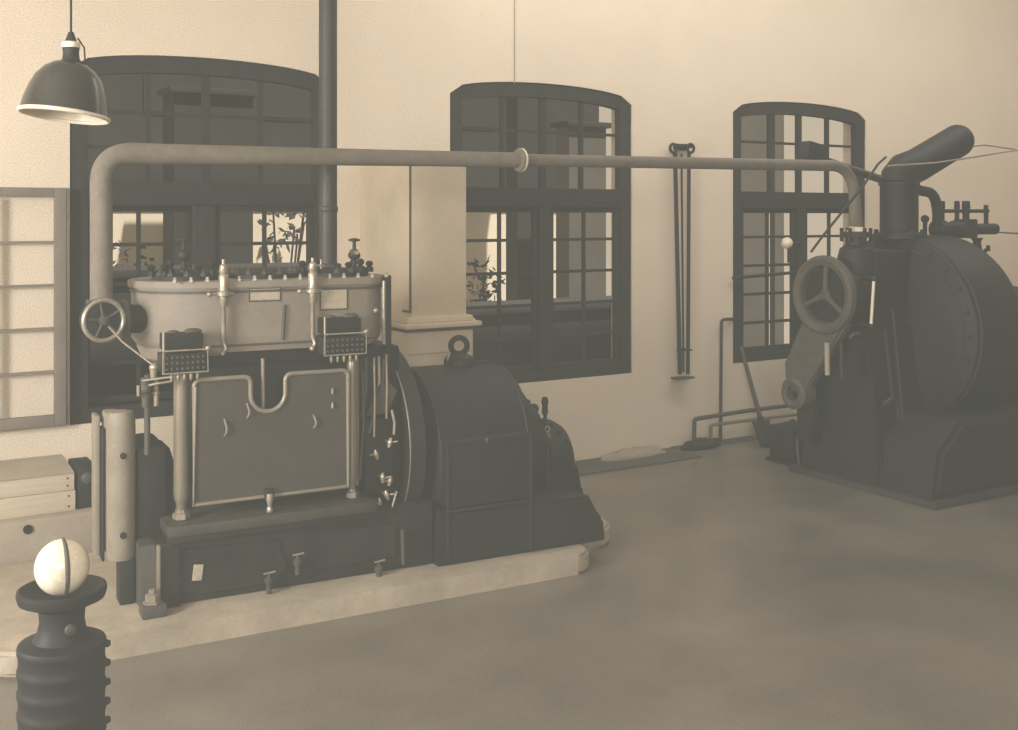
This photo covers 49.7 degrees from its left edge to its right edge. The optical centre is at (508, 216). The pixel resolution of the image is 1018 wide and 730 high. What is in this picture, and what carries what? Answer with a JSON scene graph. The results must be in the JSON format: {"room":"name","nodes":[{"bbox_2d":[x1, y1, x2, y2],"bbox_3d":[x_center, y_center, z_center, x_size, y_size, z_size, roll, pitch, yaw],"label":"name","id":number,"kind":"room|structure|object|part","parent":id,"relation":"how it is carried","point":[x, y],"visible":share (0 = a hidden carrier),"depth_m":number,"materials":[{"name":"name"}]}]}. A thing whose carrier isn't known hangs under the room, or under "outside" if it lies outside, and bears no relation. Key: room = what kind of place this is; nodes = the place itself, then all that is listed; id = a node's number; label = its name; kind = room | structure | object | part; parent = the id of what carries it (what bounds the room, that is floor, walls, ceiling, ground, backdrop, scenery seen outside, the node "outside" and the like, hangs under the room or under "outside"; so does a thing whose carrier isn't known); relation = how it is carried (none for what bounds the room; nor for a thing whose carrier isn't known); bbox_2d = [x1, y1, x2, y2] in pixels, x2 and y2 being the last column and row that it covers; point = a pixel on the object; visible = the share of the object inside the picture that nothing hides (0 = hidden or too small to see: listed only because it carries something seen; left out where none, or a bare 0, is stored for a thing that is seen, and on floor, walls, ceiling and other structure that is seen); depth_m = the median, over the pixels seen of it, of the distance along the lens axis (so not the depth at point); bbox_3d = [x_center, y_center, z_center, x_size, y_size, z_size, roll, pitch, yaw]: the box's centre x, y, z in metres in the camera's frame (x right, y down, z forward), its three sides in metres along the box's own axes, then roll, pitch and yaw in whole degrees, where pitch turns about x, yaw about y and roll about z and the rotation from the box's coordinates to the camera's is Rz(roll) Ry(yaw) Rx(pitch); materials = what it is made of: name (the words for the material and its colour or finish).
{"room":"power station hall","nodes":[
{"label":"power station hall","id":0,"kind":"room"},
{"bbox_2d":[0,0,1017,461],"bbox_3d":[0.387,-0.500,9.938,19.000,5.400,0.320,0,0,-31],"label":"wall","id":1,"kind":"structure","parent":0,"point":[913,70],"depth_m":10.24,"materials":[{"name":"paint"}]},
{"bbox_2d":[0,55,318,430],"bbox_3d":[-2.660,0.135,7.991,2.830,2.630,0.335,0,0,-31],"label":"window","id":2,"kind":"structure","parent":1,"relation":"in","point":[209,199],"depth_m":7.99,"materials":[{"name":"paint"}]},
{"bbox_3d":[-2.733,0.632,8.114,0.779,1.435,0.050,0,0,-31],"label":"sash","id":3,"kind":"part","parent":2,"relation":"part of","materials":[{"name":"paint"}]},
{"bbox_3d":[-1.877,0.632,8.436,0.779,1.435,0.050,0,0,-31],"label":"sash","id":4,"kind":"part","parent":2,"relation":"part of","materials":[{"name":"paint"}]},
{"bbox_2d":[514,0,514,83],"bbox_3d":[0.048,-2.175,9.537,0.008,2.044,0.008,0,0,-31],"label":"cable","id":5,"kind":"object","parent":1,"relation":"attached to","point":[514,0],"visible":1,"depth_m":9.53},
{"bbox_2d":[450,82,630,382],"bbox_3d":[0.297,0.135,9.756,1.915,2.630,0.097,0,0,-31],"label":"window","id":6,"kind":"structure","parent":1,"relation":"in","point":[542,202],"depth_m":9.79,"materials":[{"name":"paint"}]},
{"bbox_3d":[-0.086,0.632,9.527,0.772,1.435,0.050,0,0,-31],"label":"sash","id":7,"kind":"part","parent":6,"relation":"part of","materials":[{"name":"paint"}]},
{"bbox_3d":[0.676,0.632,9.991,0.772,1.435,0.050,0,0,-31],"label":"sash","id":8,"kind":"part","parent":6,"relation":"part of","materials":[{"name":"paint"}]},
{"bbox_2d":[673,144,691,149],"bbox_3d":[1.657,-0.667,10.459,0.160,0.060,0.110,0,0,-31],"label":"wall hook","id":9,"kind":"object","parent":1,"relation":"attached to","point":[680,146],"visible":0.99,"depth_m":10.45,"materials":[{"name":"metal"}]},
{"bbox_2d":[680,154,684,371],"bbox_3d":[1.646,0.437,10.435,0.044,2.069,0.020,0,0,-31],"label":"rod","id":10,"kind":"object","parent":9,"relation":"hanging from","point":[681,155],"visible":1,"depth_m":10.43,"materials":[{"name":"black metal"}]},
{"bbox_2d":[686,143,694,373],"bbox_3d":[1.732,0.393,10.487,0.108,2.202,0.036,0,0,-31],"label":"rod","id":11,"kind":"object","parent":9,"relation":"hanging from","point":[689,152],"visible":1,"depth_m":10.46,"materials":[{"name":"black metal"}]},
{"bbox_2d":[671,375,694,379],"bbox_3d":[1.653,1.527,10.457,0.210,0.016,0.109,0,0,-31],"label":"shelf","id":12,"kind":"object","parent":1,"relation":"attached to","point":[686,376],"visible":1,"depth_m":10.42,"materials":[{"name":"grey metal"}]},
{"bbox_2d":[669,143,681,373],"bbox_3d":[1.571,0.393,10.389,0.155,2.190,0.040,0,0,-31],"label":"rod","id":13,"kind":"object","parent":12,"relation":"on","point":[675,171],"visible":1,"depth_m":10.39,"materials":[{"name":"black metal"}]},
{"bbox_2d":[671,435,757,449],"bbox_3d":[2.274,2.190,10.829,1.650,0.020,0.119,0,0,-31],"label":"baseboard","id":14,"kind":"structure","parent":1,"relation":"attached to","point":[751,437],"depth_m":10.78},
{"bbox_2d":[719,317,735,441],"bbox_3d":[2.146,1.612,10.765,0.050,1.263,0.276,0,0,44],"label":"pipe","id":15,"kind":"object","parent":1,"relation":"attached to","point":[722,320],"visible":0.97,"depth_m":10.68,"materials":[{"name":"grey metal"}]},
{"bbox_2d":[733,102,864,362],"bbox_3d":[3.003,0.135,11.404,1.917,2.630,0.097,0,0,-31],"label":"window","id":16,"kind":"structure","parent":1,"relation":"in","point":[798,203],"depth_m":11.24,"materials":[{"name":"paint"}]},
{"bbox_2d":[732,271,797,279],"bbox_3d":[2.587,0.584,11.032,0.927,0.073,0.044,0,0,-31],"label":"bar","id":17,"kind":"object","parent":16,"relation":"attached to","point":[788,272],"visible":1,"depth_m":10.99,"materials":[{"name":"metal"}]},
{"bbox_3d":[2.620,0.632,11.175,0.774,1.435,0.050,0,0,-31],"label":"sash","id":18,"kind":"part","parent":16,"relation":"part of","materials":[{"name":"paint"}]},
{"bbox_2d":[781,237,801,262],"bbox_3d":[2.896,0.332,11.159,0.116,0.258,0.414,0,0,44],"label":"wall lamp","id":19,"kind":"object","parent":16,"relation":"attached to","point":[787,243],"visible":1,"depth_m":11.03,"materials":[{"name":"white glass"}]},
{"bbox_3d":[2.793,0.261,11.052,0.116,0.116,0.116,0,0,-31],"label":"globe","id":20,"kind":"part","parent":19,"relation":"part of","materials":[{"name":"white glass"}]},
{"bbox_3d":[2.820,0.386,11.104,0.024,0.150,0.024,0,0,-31],"label":"pull rod","id":21,"kind":"part","parent":19,"relation":"part of","materials":[{"name":"metal"}]},
{"bbox_3d":[3.383,0.632,11.640,0.774,1.435,0.050,0,0,-31],"label":"sash","id":22,"kind":"part","parent":16,"relation":"part of","materials":[{"name":"paint"}]},
{"bbox_2d":[0,440,1017,729],"bbox_3d":[3.825,2.250,4.292,19.400,0.100,13.500,0,0,-31],"label":"floor","id":23,"kind":"structure","parent":0,"point":[731,587],"depth_m":5.67,"materials":[{"name":"grey concrete"}]},
{"bbox_2d":[0,506,92,566],"bbox_3d":[-3.868,2.015,6.610,2.670,0.370,0.933,0,0,-31],"label":"concrete ledge","id":24,"kind":"object","parent":23,"relation":"on","point":[22,539],"visible":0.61,"depth_m":6.69,"materials":[{"name":"beige concrete"}]},
{"bbox_2d":[0,489,74,519],"bbox_3d":[-3.403,1.766,6.702,1.360,0.125,0.464,0,0,-31],"label":"wooden box","id":25,"kind":"object","parent":24,"relation":"on","point":[60,501],"visible":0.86,"depth_m":6.75,"materials":[{"name":"brown wood"}]},
{"bbox_2d":[0,454,73,497],"bbox_3d":[-3.411,1.635,6.711,1.355,0.135,0.480,0,0,-31],"label":"wooden box","id":26,"kind":"object","parent":25,"relation":"on","point":[51,473],"visible":1,"depth_m":6.82,"materials":[{"name":"brown wood"}]},
{"bbox_3d":[-3.411,1.581,6.711,1.355,0.028,0.480,0,0,-31],"label":"lid","id":27,"kind":"part","parent":26,"relation":"part of","materials":[{"name":"beige wood"}]},
{"bbox_2d":[68,457,91,508],"bbox_3d":[-2.733,1.702,7.054,0.120,0.254,0.360,0,0,-31],"label":"box","id":28,"kind":"object","parent":24,"relation":"on","point":[81,466],"visible":0.74,"depth_m":6.91,"materials":[{"name":"grey paint"}]},
{"bbox_2d":[15,537,110,729],"bbox_3d":[-1.269,1.554,3.122,0.340,1.290,0.340,0,0,-31],"label":"insulator","id":29,"kind":"object","parent":23,"relation":"on","point":[62,681],"visible":1,"depth_m":3.06,"materials":[{"name":"grey paint"}]},
{"bbox_3d":[-1.269,0.993,3.122,0.148,0.157,0.148,0,0,-31],"label":"glass globe","id":30,"kind":"part","parent":29,"relation":"part of"},
{"bbox_2d":[0,518,609,676],"bbox_3d":[-1.113,2.140,6.776,3.908,0.120,1.620,0,0,-31],"label":"foundation","id":31,"kind":"object","parent":23,"relation":"on","point":[244,614],"visible":0.53,"depth_m":6.03,"materials":[{"name":"beige concrete"}]},
{"bbox_2d":[79,238,431,619],"bbox_3d":[-1.556,1.111,6.572,1.953,1.986,1.289,0,0,-28],"label":"engine","id":32,"kind":"object","parent":31,"relation":"on","point":[299,457],"visible":1,"depth_m":6.17,"materials":[{"name":"paint"}]},
{"bbox_3d":[-2.015,0.688,5.886,0.269,0.212,0.044,0,0,10],"label":"control rod","id":33,"kind":"part","parent":32,"relation":"part of","materials":[{"name":"metal"}]},
{"bbox_3d":[-1.933,1.130,5.879,0.032,0.280,0.032,0,0,-28],"label":"pump rod","id":34,"kind":"part","parent":32,"relation":"part of","materials":[{"name":"grey paint"}]},
{"bbox_3d":[-2.047,1.665,6.187,0.165,0.829,0.450,0,0,-28],"label":"pump casing","id":35,"kind":"part","parent":32,"relation":"part of","materials":[{"name":"black paint"}]},
{"bbox_3d":[-1.857,0.129,6.281,0.072,0.022,0.072,0,0,-28],"label":"hand knob","id":36,"kind":"part","parent":32,"relation":"part of","materials":[{"name":"metal"}]},
{"bbox_3d":[-1.717,0.762,5.863,0.252,0.145,0.030,0,0,-28],"label":"tray rail","id":37,"kind":"part","parent":32,"relation":"part of","materials":[{"name":"metal"}]},
{"bbox_3d":[-1.597,0.425,6.081,0.150,0.028,0.028,0,0,-34],"label":"lever","id":38,"kind":"part","parent":32,"relation":"part of","materials":[{"name":"metal"}]},
{"bbox_3d":[-1.393,0.950,6.231,0.029,0.300,0.024,0,0,-28],"label":"connecting rod","id":39,"kind":"part","parent":32,"relation":"part of","materials":[{"name":"metal"}]},
{"bbox_3d":[-1.382,0.439,6.236,0.186,0.080,0.005,0,0,-28],"label":"plate frame","id":40,"kind":"part","parent":32,"relation":"part of","materials":[{"name":"grey metal"}]},
{"bbox_3d":[-1.302,1.720,6.118,1.170,0.040,0.065,0,0,-28],"label":"bed moulding","id":41,"kind":"part","parent":32,"relation":"part of","materials":[{"name":"metal"}]},
{"bbox_3d":[-1.463,1.195,6.607,1.000,0.910,0.650,0,0,-28],"label":"crosshead frame","id":42,"kind":"part","parent":32,"relation":"part of","materials":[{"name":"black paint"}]},
{"bbox_3d":[-1.390,1.889,6.645,1.605,0.379,1.050,0,0,-28],"label":"bed plate","id":43,"kind":"part","parent":32,"relation":"part of","materials":[{"name":"metal"}]},
{"bbox_3d":[-1.145,0.425,6.318,0.150,0.028,0.028,0,0,-34],"label":"lever","id":44,"kind":"part","parent":32,"relation":"part of","materials":[{"name":"metal"}]},
{"bbox_2d":[318,0,340,267],"bbox_3d":[-1.157,-1.437,7.030,0.169,3.523,0.169,0,0,-31],"label":"exhaust pipe","id":45,"kind":"object","parent":32,"relation":"attached to","point":[327,208],"visible":0.82,"depth_m":6.98,"materials":[{"name":"grey metal"}]},
{"bbox_3d":[-1.022,0.477,6.425,0.172,0.132,0.004,0,0,-28],"label":"plate frame","id":46,"kind":"part","parent":32,"relation":"part of","materials":[{"name":"grey paint"}]},
{"bbox_3d":[-0.927,0.718,6.278,0.267,0.145,0.030,0,0,-28],"label":"tray rail","id":47,"kind":"part","parent":32,"relation":"part of","materials":[{"name":"metal"}]},
{"bbox_3d":[-0.939,0.139,6.673,0.072,0.022,0.072,0,0,-28],"label":"hand knob","id":48,"kind":"part","parent":32,"relation":"part of","materials":[{"name":"metal"}]},
{"bbox_3d":[-0.762,1.080,6.563,0.200,0.200,0.040,0,0,-28],"label":"plate","id":49,"kind":"part","parent":32,"relation":"part of","materials":[{"name":"grey metal"}]},
{"bbox_3d":[-0.686,1.698,6.479,0.066,0.164,0.014,0,0,-28],"label":"pump lever","id":50,"kind":"part","parent":32,"relation":"part of","materials":[{"name":"metal"}]},
{"bbox_2d":[90,143,862,299],"bbox_3d":[0.347,0.006,7.502,6.054,0.937,0.267,0,0,-31],"label":"pipe","id":51,"kind":"object","parent":32,"relation":"attached to","point":[104,167],"visible":0.97,"depth_m":6.62,"materials":[{"name":"metal"}]},
{"bbox_2d":[410,335,603,566],"bbox_3d":[-0.136,1.428,7.295,1.210,1.303,1.161,0,0,-28],"label":"generator","id":52,"kind":"object","parent":31,"relation":"on","point":[502,478],"visible":0.88,"depth_m":6.79,"materials":[{"name":"black paint"}]},
{"bbox_3d":[-0.196,0.968,7.302,0.110,0.025,0.060,0,0,-28],"label":"name rail","id":53,"kind":"part","parent":52,"relation":"part of","materials":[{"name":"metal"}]},
{"bbox_3d":[0.240,1.365,7.294,0.029,0.230,0.024,0,0,-28],"label":"regulator lever","id":54,"kind":"part","parent":52,"relation":"part of","materials":[{"name":"metal"}]},
{"bbox_2d":[360,166,481,366],"bbox_3d":[-0.724,0.858,8.481,0.647,2.685,1.007,0,0,-31],"label":"pillar","id":55,"kind":"structure","parent":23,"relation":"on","point":[413,218],"depth_m":8.13,"materials":[{"name":"paint"}]},
{"bbox_3d":[-0.740,0.824,8.486,0.585,0.023,0.982,0,0,-31],"label":"shadow moulding","id":56,"kind":"part","parent":55,"relation":"part of","materials":[{"name":"grey paint"}]},
{"bbox_3d":[-0.731,0.770,8.476,0.630,0.080,1.007,0,0,-31],"label":"cornice","id":57,"kind":"part","parent":55,"relation":"part of","materials":[{"name":"paint"}]},
{"bbox_2d":[575,447,701,475],"bbox_3d":[0.801,2.194,9.739,2.000,0.012,0.449,0,0,-31],"label":"slab","id":58,"kind":"object","parent":23,"relation":"on","point":[594,465],"depth_m":9.81,"materials":[{"name":"grey concrete"}]},
{"bbox_2d":[600,445,665,461],"bbox_3d":[1.135,2.153,10.053,0.723,0.100,0.180,0,0,-31],"label":"heap","id":59,"kind":"object","parent":58,"relation":"on","point":[634,452],"visible":1,"depth_m":9.98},
{"bbox_2d":[680,437,720,450],"bbox_3d":[1.823,2.150,10.473,0.501,0.106,0.180,0,0,-31],"label":"heap","id":60,"kind":"object","parent":23,"relation":"on","point":[704,443],"visible":1,"depth_m":10.41,"materials":[{"name":"metal"}]},
{"bbox_2d":[709,413,796,438],"bbox_3d":[2.434,2.078,10.834,1.205,0.204,0.032,0,0,-31],"label":"pipe","id":61,"kind":"object","parent":23,"relation":"on","point":[791,414],"visible":0.94,"depth_m":10.73,"materials":[{"name":"grey metal"}]},
{"bbox_2d":[739,346,769,447],"bbox_3d":[2.422,1.732,10.658,0.221,0.912,0.464,0,0,-12],"label":"shovel","id":62,"kind":"object","parent":23,"relation":"on","point":[762,428],"visible":0.98,"depth_m":10.58,"materials":[{"name":"grey paint"}]},
{"bbox_3d":[2.369,1.642,10.739,0.045,0.732,0.309,0,0,-34],"label":"handle","id":63,"kind":"part","parent":62,"relation":"part of","materials":[{"name":"grey paint"}]},
{"bbox_2d":[757,416,764,426],"bbox_3d":[2.431,1.992,10.583,0.062,0.162,0.095,0,0,-31],"label":"socket","id":64,"kind":"object","parent":62,"relation":"attached to","point":[760,423],"depth_m":10.56,"materials":[{"name":"metal"}]},
{"bbox_3d":[2.468,2.075,10.541,0.248,0.225,0.175,0,0,-31],"label":"blade","id":65,"kind":"part","parent":62,"relation":"part of","materials":[{"name":"black paint"}]},
{"bbox_2d":[766,419,803,465],"bbox_3d":[2.575,2.009,9.831,0.417,0.378,0.480,0,0,-31],"label":"tank","id":66,"kind":"object","parent":23,"relation":"on","point":[785,448],"visible":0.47,"depth_m":9.79,"materials":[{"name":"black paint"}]},
{"bbox_3d":[2.555,1.845,9.900,0.180,0.050,0.180,0,0,-31],"label":"tank lid","id":67,"kind":"part","parent":66,"relation":"part of","materials":[{"name":"metal"}]},
{"bbox_2d":[787,464,1017,509],"bbox_3d":[4.348,2.175,9.798,3.580,0.050,1.560,0,0,-31],"label":"foundation","id":68,"kind":"object","parent":23,"relation":"on","point":[1008,489],"visible":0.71,"depth_m":8.64,"materials":[{"name":"grey concrete"}]},
{"bbox_2d":[781,125,1017,499],"bbox_3d":[3.880,0.662,9.708,3.672,2.972,1.693,0,0,-31],"label":"machine","id":69,"kind":"object","parent":68,"relation":"on","point":[905,379],"visible":0.99,"depth_m":8.97,"materials":[{"name":"black paint"}]},
{"bbox_3d":[2.542,1.157,9.049,0.100,0.606,0.680,0,0,-31],"label":"tapered arm","id":70,"kind":"part","parent":69,"relation":"part of"},
{"bbox_2d":[810,156,886,252],"bbox_3d":[2.781,-0.106,8.883,0.699,0.790,0.157,0,0,-14],"label":"wire","id":71,"kind":"object","parent":69,"relation":"attached to","point":[885,157],"visible":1,"depth_m":8.82,"materials":[{"name":"metal"}]},
{"bbox_3d":[2.890,0.680,8.746,0.060,0.375,0.025,0,0,-31],"label":"gauge glass","id":72,"kind":"part","parent":69,"relation":"part of","materials":[{"name":"glass"}]},
{"bbox_3d":[3.823,-0.022,9.712,0.053,0.238,0.053,0,0,-31],"label":"valve post","id":73,"kind":"part","parent":69,"relation":"part of","materials":[{"name":"metal"}]},
{"bbox_2d":[887,149,1017,166],"bbox_3d":[4.275,-0.571,9.861,2.933,0.325,0.092,0,0,-38],"label":"wire","id":74,"kind":"object","parent":69,"relation":"attached to","point":[1016,149],"visible":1,"depth_m":9.45,"materials":[{"name":"grey metal"}]},
{"bbox_3d":[3.999,-0.022,9.819,0.048,0.241,0.048,0,0,-31],"label":"valve post","id":75,"kind":"part","parent":69,"relation":"part of","materials":[{"name":"metal"}]},
{"bbox_3d":[4.107,-0.022,9.885,0.072,0.243,0.072,0,0,-31],"label":"valve post","id":76,"kind":"part","parent":69,"relation":"part of","materials":[{"name":"metal"}]},
{"bbox_2d":[973,144,1015,149],"bbox_3d":[4.801,-0.633,10.425,1.418,0.082,0.014,0,0,-31],"label":"wire","id":77,"kind":"object","parent":69,"relation":"attached to","point":[983,144],"visible":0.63,"depth_m":10.25,"materials":[{"name":"grey metal"}]},
{"bbox_2d":[692,404,787,442],"bbox_3d":[2.351,2.032,10.818,1.426,0.298,0.040,0,0,-31],"label":"pipe","id":78,"kind":"object","parent":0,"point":[780,406],"visible":0.92,"depth_m":10.66,"materials":[{"name":"grey metal"}]},
{"bbox_3d":[3.825,-3.250,4.292,19.400,0.100,13.500,0,0,-31],"label":"ceiling","id":79,"kind":"structure","parent":0,"visible":0},
{"bbox_2d":[16,0,110,124],"bbox_3d":[-2.111,-1.823,5.222,0.417,2.749,0.420,0,0,-31],"label":"pendant lamp","id":80,"kind":"object","parent":79,"relation":"hanging from","point":[66,90],"visible":1,"depth_m":5.12,"materials":[{"name":"metal"}]},
{"bbox_3d":[-2.111,-0.602,5.222,0.397,0.286,0.400,0,0,-31],"label":"lamp shade","id":81,"kind":"part","parent":80,"relation":"part of","materials":[{"name":"grey metal"}]},
{"bbox_3d":[-2.088,-2.035,5.245,0.010,2.326,0.010,0,0,36],"label":"lamp cord","id":82,"kind":"part","parent":80,"relation":"part of","materials":[{"name":"metal"}]},
{"label":"outside","id":83,"kind":"structure","parent":0,"visible":0},
{"bbox_2d":[606,263,788,344],"bbox_3d":[-0.200,2.525,33.009,46.000,0.050,39.660,0,0,-31],"label":"yard","id":84,"kind":"structure","parent":83,"point":[608,265],"depth_m":35.03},
{"bbox_2d":[113,240,153,265],"bbox_3d":[-4.467,1.380,12.882,0.748,2.243,0.401,0,0,-31],"label":"shrub","id":85,"kind":"object","parent":84,"relation":"on","point":[123,252],"visible":0.13,"depth_m":12.91,"materials":[{"name":"green plant"}]},
{"bbox_2d":[88,262,305,406],"bbox_3d":[-3.530,1.491,10.409,3.720,2.018,0.920,0,0,-31],"label":"shed","id":86,"kind":"object","parent":84,"relation":"on","point":[106,380],"visible":0.19,"depth_m":9.96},
{"bbox_2d":[157,86,256,264],"bbox_3d":[-3.508,0.515,12.823,1.029,3.970,0.620,0,0,-31],"label":"shed","id":87,"kind":"object","parent":84,"relation":"on","point":[235,226],"visible":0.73,"depth_m":12.64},
{"bbox_2d":[257,212,305,262],"bbox_3d":[-2.839,1.084,13.875,0.655,2.834,0.466,0,0,-31],"label":"shrub","id":88,"kind":"object","parent":84,"relation":"on","point":[291,215],"visible":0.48,"depth_m":13.90,"materials":[{"name":"green plant"}]},
{"bbox_2d":[113,205,555,301],"bbox_3d":[-2.804,1.145,14.481,9.876,2.710,0.300,0,0,-31],"label":"wall","id":89,"kind":"structure","parent":84,"relation":"on","point":[479,225],"depth_m":14.29,"materials":[{"name":"paint"}]},
{"bbox_2d":[88,74,598,187],"bbox_3d":[-7.176,-2.150,20.342,18.907,9.300,4.040,0,0,-31],"label":"brick building","id":90,"kind":"structure","parent":84,"relation":"on","point":[122,91],"depth_m":19.78,"materials":[{"name":"paint"}]},
{"bbox_2d":[466,255,505,301],"bbox_3d":[-0.340,1.504,15.406,0.848,1.995,0.443,0,0,-31],"label":"shrub","id":91,"kind":"object","parent":84,"relation":"on","point":[474,264],"visible":0.42,"depth_m":15.33,"materials":[{"name":"green plant"}]},
{"bbox_2d":[506,97,551,299],"bbox_3d":[0.273,0.115,15.009,0.673,4.770,0.420,0,0,-31],"label":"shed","id":92,"kind":"object","parent":84,"relation":"on","point":[521,113],"visible":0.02,"depth_m":14.84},
{"bbox_2d":[466,296,610,366],"bbox_3d":[0.228,1.745,12.698,3.720,1.510,0.920,0,0,-31],"label":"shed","id":93,"kind":"object","parent":84,"relation":"on","point":[515,322],"visible":0.05,"depth_m":12.42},
{"bbox_2d":[550,120,610,297],"bbox_3d":[0.932,0.640,14.239,0.698,3.720,0.420,0,0,-31],"label":"shed","id":94,"kind":"object","parent":84,"relation":"on","point":[568,225],"visible":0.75,"depth_m":14.12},
{"bbox_2d":[741,115,765,346],"bbox_3d":[3.325,0.425,15.111,0.524,4.150,0.160,0,0,-31],"label":"gate post","id":95,"kind":"object","parent":84,"relation":"on","point":[753,128],"visible":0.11,"depth_m":15.07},
{"bbox_2d":[770,115,783,344],"bbox_3d":[3.742,0.425,15.365,0.233,4.150,0.160,0,0,-31],"label":"gate post","id":96,"kind":"object","parent":84,"relation":"on","point":[776,219],"visible":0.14,"depth_m":15.32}
]}

